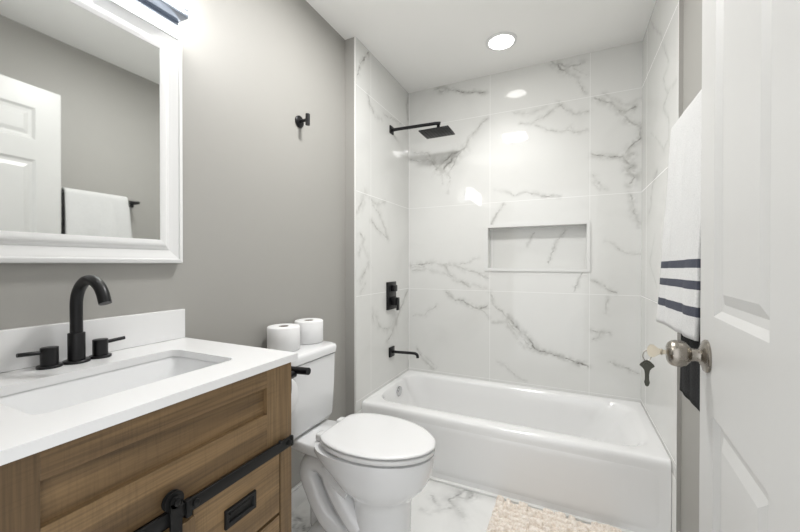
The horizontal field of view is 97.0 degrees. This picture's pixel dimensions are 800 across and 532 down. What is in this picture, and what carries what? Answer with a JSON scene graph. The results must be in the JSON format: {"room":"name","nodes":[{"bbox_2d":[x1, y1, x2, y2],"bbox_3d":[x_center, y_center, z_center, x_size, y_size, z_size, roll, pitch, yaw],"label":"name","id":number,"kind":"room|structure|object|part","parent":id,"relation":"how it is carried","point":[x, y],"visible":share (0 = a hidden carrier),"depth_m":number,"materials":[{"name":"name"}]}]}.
{"room":"bathroom","nodes":[
{"label":"bathroom","id":0,"kind":"room"},
{"bbox_2d":[0,0,408,488],"bbox_3d":[-0.523,-0.082,1.704,0.194,2.473,2.593,0,0,25],"label":"wall","id":1,"kind":"structure","parent":0,"point":[268,200],"depth_m":1.60,"materials":[{"name":"grey paint"}]},
{"bbox_2d":[0,0,182,262],"bbox_3d":[-0.854,-0.378,0.906,0.027,0.742,0.596,0,1,25],"label":"mirror","id":2,"kind":"object","parent":1,"relation":"attached to","point":[91,144],"visible":1,"depth_m":0.94,"materials":[{"name":"white mirror"}]},
{"bbox_2d":[0,309,184,372],"bbox_3d":[-0.861,0.194,0.912,0.019,0.096,0.618,0,0,25],"label":"backsplash","id":3,"kind":"structure","parent":1,"relation":"attached to","point":[140,329],"depth_m":0.96,"materials":[{"name":"white stone"}]},
{"bbox_2d":[134,0,187,25],"bbox_3d":[-0.811,-0.840,0.882,0.130,0.170,0.516,0,0,25],"label":"vanity light","id":4,"kind":"object","parent":1,"relation":"attached to","point":[173,11],"visible":1,"depth_m":1.06,"materials":[{"name":"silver metal"}]},
{"bbox_3d":[-0.711,-0.858,1.027,0.072,0.136,0.156,0,0,25],"label":"lamp shade","id":5,"kind":"part","parent":4,"relation":"part of","materials":[{"name":"white glass"}]},
{"bbox_2d":[291,481,306,511],"bbox_3d":[-0.524,1.105,1.643,0.013,0.100,0.972,0,0,25],"label":"baseboard","id":6,"kind":"structure","parent":1,"relation":"attached to","point":[298,495],"depth_m":1.70,"materials":[{"name":"white paint"}]},
{"bbox_2d":[295,113,309,127],"bbox_3d":[-0.461,-0.699,1.702,0.064,0.056,0.056,0,0,25],"label":"robe hook","id":7,"kind":"object","parent":1,"relation":"attached to","point":[299,121],"visible":1,"depth_m":1.69,"materials":[{"name":"black metal"}]},
{"bbox_3d":[-0.486,-0.699,1.714,0.009,0.056,0.056,0,0,25],"label":"plate","id":8,"kind":"part","parent":7,"relation":"part of","materials":[{"name":"black metal"}]},
{"bbox_2d":[386,281,399,309],"bbox_3d":[-0.038,0.206,2.435,0.062,0.194,0.130,0,0,25],"label":"shower valve","id":9,"kind":"object","parent":1,"relation":"attached to","point":[392,302],"visible":1,"depth_m":2.42,"materials":[{"name":"black metal"}]},
{"bbox_3d":[-0.039,0.152,2.438,0.028,0.043,0.046,0,0,25],"label":"diverter knob","id":10,"kind":"part","parent":9,"relation":"part of","materials":[{"name":"black metal"}]},
{"bbox_3d":[-0.030,0.259,2.435,0.048,0.088,0.052,0,0,25],"label":"lever","id":11,"kind":"part","parent":9,"relation":"part of","materials":[{"name":"black metal"}]},
{"bbox_2d":[389,346,418,357],"bbox_3d":[0.032,0.593,2.410,0.211,0.068,0.070,0,0,25],"label":"tub spout","id":12,"kind":"object","parent":1,"relation":"attached to","point":[392,351],"visible":1,"depth_m":2.42,"materials":[{"name":"black metal"}]},
{"bbox_3d":[-0.057,0.593,2.452,0.014,0.068,0.070,0,0,25],"label":"wall plate","id":13,"kind":"part","parent":12,"relation":"part of","materials":[{"name":"black metal"}]},
{"bbox_2d":[389,121,454,138],"bbox_3d":[0.150,-0.925,2.409,0.417,0.080,0.162,0,0,25],"label":"shower","id":14,"kind":"object","parent":1,"relation":"attached to","point":[438,131],"visible":1,"depth_m":2.35,"materials":[{"name":"black metal"}]},
{"bbox_3d":[-0.057,-0.939,2.446,0.010,0.052,0.052,0,0,25],"label":"wall plate","id":15,"kind":"part","parent":14,"relation":"part of","materials":[{"name":"black metal"}]},
{"bbox_3d":[0.113,-0.918,2.385,0.353,0.061,0.056,0,0,25],"label":"arm","id":16,"kind":"part","parent":14,"relation":"part of","materials":[{"name":"black metal"}]},
{"bbox_2d":[429,476,633,531],"bbox_3d":[0.448,1.148,1.785,1.499,0.012,0.025,0,0,25],"label":"trim","id":17,"kind":"structure","parent":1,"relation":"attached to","point":[577,518],"depth_m":1.75,"materials":[{"name":"white tile"}]},
{"bbox_2d":[291,480,590,531],"bbox_3d":[0.048,1.199,1.007,1.830,0.080,3.383,0,0,25],"label":"floor","id":18,"kind":"structure","parent":0,"point":[439,507],"depth_m":1.67,"materials":[{"name":"tile"}]},
{"bbox_2d":[0,362,293,531],"bbox_3d":[-0.633,0.712,0.810,0.515,0.898,0.591,0,0,25],"label":"vanity cabinet","id":19,"kind":"object","parent":18,"relation":"on","point":[219,459],"visible":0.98,"depth_m":0.69,"materials":[{"name":"brown wood"}]},
{"bbox_2d":[0,309,297,465],"bbox_3d":[-0.643,0.260,0.810,0.501,0.227,0.619,0,0,25],"label":"countertop","id":20,"kind":"structure","parent":19,"relation":"on","point":[155,367],"depth_m":0.83,"materials":[{"name":"white stone"}]},
{"bbox_2d":[16,275,124,369],"bbox_3d":[-0.802,0.131,0.867,0.180,0.221,0.186,0,0,-29],"label":"faucet","id":21,"kind":"object","parent":20,"relation":"on","point":[76,339],"visible":1,"depth_m":0.88,"materials":[{"name":"black metal"}]},
{"bbox_3d":[-0.845,0.218,0.832,0.048,0.048,0.080,0,0,25],"label":"handle","id":22,"kind":"part","parent":21,"relation":"part of","materials":[{"name":"black metal"}]},
{"bbox_3d":[-0.762,0.131,0.866,0.172,0.221,0.055,0,0,25],"label":"spout","id":23,"kind":"part","parent":21,"relation":"part of","materials":[{"name":"black metal"}]},
{"bbox_3d":[-0.788,0.217,0.953,0.048,0.048,0.080,0,0,25],"label":"handle","id":24,"kind":"part","parent":21,"relation":"part of","materials":[{"name":"black metal"}]},
{"bbox_2d":[0,356,218,414],"bbox_3d":[-0.622,0.318,0.801,0.272,0.111,0.409,0,0,25],"label":"basin","id":25,"kind":"object","parent":20,"relation":"in","point":[50,395],"depth_m":0.85,"materials":[{"name":"white ceramic"}]},
{"bbox_3d":[-0.445,0.345,0.713,0.012,0.069,0.428,0,0,25],"label":"false drawer","id":26,"kind":"part","parent":19,"relation":"part of","materials":[{"name":"brown wood"}]},
{"bbox_3d":[-0.440,0.423,0.711,0.024,0.087,0.428,0,0,25],"label":"rail","id":27,"kind":"part","parent":19,"relation":"part of","materials":[{"name":"brown wood"}]},
{"bbox_3d":[-0.440,0.287,0.710,0.024,0.047,0.428,0,0,25],"label":"rail","id":28,"kind":"part","parent":19,"relation":"part of","materials":[{"name":"brown wood"}]},
{"bbox_3d":[-0.479,0.780,0.578,0.012,0.564,0.292,0,0,25],"label":"barn door","id":29,"kind":"part","parent":19,"relation":"part of","materials":[{"name":"brown wood"}]},
{"bbox_3d":[-0.416,0.474,0.703,0.006,0.026,0.578,0,0,25],"label":"sliding rail","id":30,"kind":"part","parent":19,"relation":"part of","materials":[{"name":"black metal"}]},
{"bbox_3d":[-0.380,0.562,0.835,0.022,0.183,0.240,0,0,25],"label":"drawer","id":31,"kind":"part","parent":19,"relation":"part of","materials":[{"name":"brown wood"}]},
{"bbox_3d":[-0.370,0.566,0.824,0.008,0.042,0.085,0,0,25],"label":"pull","id":32,"kind":"part","parent":19,"relation":"part of","materials":[{"name":"black metal"}]},
{"bbox_3d":[-0.380,0.746,0.836,0.022,0.168,0.240,0,0,25],"label":"drawer","id":33,"kind":"part","parent":19,"relation":"part of","materials":[{"name":"brown wood"}]},
{"bbox_2d":[291,366,310,392],"bbox_3d":[-0.361,0.345,1.044,0.195,0.110,0.067,0,0,25],"label":"toilet paper holder","id":34,"kind":"object","parent":19,"relation":"attached to","point":[295,370],"visible":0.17,"depth_m":1.02,"materials":[{"name":"black metal"}]},
{"bbox_2d":[291,379,297,412],"bbox_3d":[-0.393,0.403,1.089,0.102,0.124,0.124,0,0,25],"label":"toilet roll","id":35,"kind":"object","parent":34,"relation":"hanging from","point":[294,395],"visible":0.06,"depth_m":1.10,"materials":[{"name":"white paper"}]},
{"bbox_3d":[-0.311,0.306,1.044,0.105,0.025,0.021,0,0,25],"label":"arm","id":36,"kind":"part","parent":34,"relation":"part of","materials":[{"name":"black metal"}]},
{"bbox_2d":[291,341,435,531],"bbox_3d":[-0.209,0.756,1.441,0.740,0.800,0.334,0,0,25],"label":"toilet","id":37,"kind":"object","parent":18,"relation":"on","point":[360,472],"visible":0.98,"depth_m":1.34,"materials":[{"name":"white ceramic"}]},
{"bbox_2d":[267,323,299,351],"bbox_3d":[-0.494,0.305,1.504,0.134,0.100,0.134,0,0,25],"label":"toilet roll","id":38,"kind":"object","parent":37,"relation":"on","point":[283,337],"visible":0.86,"depth_m":1.45,"materials":[{"name":"white paper"}]},
{"bbox_2d":[294,318,322,343],"bbox_3d":[-0.427,0.304,1.661,0.130,0.100,0.130,0,0,25],"label":"toilet roll","id":39,"kind":"object","parent":37,"relation":"on","point":[311,329],"visible":0.88,"depth_m":1.61,"materials":[{"name":"white paper"}]},
{"bbox_3d":[-0.446,0.547,1.552,0.204,0.297,0.326,0,0,25],"label":"tank","id":40,"kind":"part","parent":37,"relation":"part of","materials":[{"name":"white ceramic"}]},
{"bbox_3d":[-0.446,0.376,1.550,0.216,0.040,0.334,0,0,25],"label":"tank lid","id":41,"kind":"part","parent":37,"relation":"part of","materials":[{"name":"white ceramic"}]},
{"bbox_3d":[-0.086,0.671,1.383,0.468,0.040,0.334,0,0,25],"label":"seat lid","id":42,"kind":"part","parent":37,"relation":"part of","materials":[{"name":"white plastic"}]},
{"bbox_3d":[-0.072,0.678,1.376,0.435,0.017,0.333,0,0,25],"label":"seat","id":43,"kind":"part","parent":37,"relation":"part of","materials":[{"name":"white plastic"}]},
{"bbox_2d":[362,370,671,531],"bbox_3d":[0.596,0.979,2.098,1.498,0.345,0.696,0,0,25],"label":"bathtub","id":44,"kind":"object","parent":18,"relation":"on","point":[599,459],"visible":0.86,"depth_m":1.79,"materials":[{"name":"white ceramic"}]},
{"bbox_3d":[-0.004,0.860,2.431,0.020,0.069,0.068,0,0,25],"label":"overflow plate","id":45,"kind":"part","parent":44,"relation":"part of","materials":[{"name":"silver metal"}]},
{"bbox_3d":[0.448,0.986,1.786,1.418,0.265,0.004,0,0,25],"label":"apron panel","id":46,"kind":"part","parent":44,"relation":"part of","materials":[{"name":"white ceramic"}]},
{"bbox_2d":[486,495,621,531],"bbox_3d":[0.611,1.136,1.407,0.536,0.039,0.496,0,0,25],"label":"bath mat","id":47,"kind":"object","parent":18,"relation":"on","point":[507,516],"visible":1,"depth_m":1.56,"materials":[{"name":"beige fabric"}]},
{"bbox_2d":[306,0,655,92],"bbox_3d":[0.216,-1.366,1.346,1.830,0.100,2.593,0,0,25],"label":"ceiling","id":48,"kind":"structure","parent":0,"point":[422,44],"depth_m":1.99,"materials":[{"name":"white paint"}]},
{"bbox_2d":[486,32,516,50],"bbox_3d":[0.596,-1.317,2.081,0.176,0.008,0.176,0,0,25],"label":"recessed light","id":49,"kind":"object","parent":48,"relation":"in","point":[500,41],"visible":1,"depth_m":2.07,"materials":[{"name":"white paint"}]},
{"bbox_2d":[409,41,641,402],"bbox_3d":[0.770,-0.088,2.461,1.500,2.473,0.120,0,0,25],"label":"wall","id":50,"kind":"structure","parent":0,"point":[560,140],"depth_m":2.35,"materials":[{"name":"stone"}]},
{"bbox_2d":[485,220,590,271],"bbox_3d":[0.890,-0.124,2.340,0.650,0.320,0.020,0,0,25],"label":"trim","id":51,"kind":"structure","parent":50,"relation":"attached to","point":[588,222],"depth_m":2.31,"materials":[{"name":"white stone"}]},
{"bbox_2d":[641,0,701,531],"bbox_3d":[0.983,-0.077,0.994,0.136,2.473,2.593,0,0,25],"label":"wall","id":52,"kind":"structure","parent":0,"point":[660,43],"depth_m":1.58,"materials":[{"name":"stone"}]},
{"bbox_2d":[656,89,701,340],"bbox_3d":[0.786,-0.131,0.953,0.097,0.614,0.375,0,0,25],"label":"towel","id":53,"kind":"object","parent":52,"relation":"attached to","point":[678,308],"visible":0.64,"depth_m":0.92,"materials":[{"name":"white fabric"}]},
{"bbox_2d":[665,0,799,531],"bbox_3d":[0.467,0.107,0.403,0.172,2.088,0.851,0,0,30],"label":"door","id":54,"kind":"structure","parent":52,"relation":"in","point":[748,352],"depth_m":0.53,"materials":[{"name":"white paint"}]},
{"bbox_2d":[647,344,665,356],"bbox_3d":[0.555,0.185,0.768,0.034,0.027,0.014,0,0,30],"label":"key","id":55,"kind":"object","parent":54,"relation":"hanging from","point":[652,350],"visible":1,"depth_m":0.77,"materials":[{"name":"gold metal"}]},
{"bbox_2d":[639,350,654,385],"bbox_3d":[0.542,0.224,0.776,0.028,0.080,0.008,0,0,22],"label":"key","id":56,"kind":"object","parent":55,"relation":"hanging from","point":[646,365],"visible":1,"depth_m":0.78,"materials":[{"name":"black metal"}]},
{"bbox_3d":[0.542,0.217,0.776,0.013,0.013,0.006,0,0,30],"label":"bow plate","id":57,"kind":"part","parent":56,"relation":"part of","materials":[{"name":"grey metal"}]},
{"bbox_3d":[0.595,0.185,0.745,0.056,0.056,0.056,0,0,30],"label":"knob","id":58,"kind":"part","parent":54,"relation":"part of","materials":[{"name":"silver metal"}]},
{"bbox_3d":[0.838,-0.408,0.933,0.106,0.044,0.453,0,0,25],"label":"towel bar","id":59,"kind":"object","parent":52,"relation":"attached to","visible":0},
{"bbox_2d":[680,331,699,411],"bbox_3d":[0.768,-0.033,0.895,0.040,0.781,0.255,0,0,25],"label":"towel","id":60,"kind":"object","parent":59,"relation":"hanging from","point":[689,374],"visible":0.06,"depth_m":0.92,"materials":[{"name":"grey fabric"}]}
]}

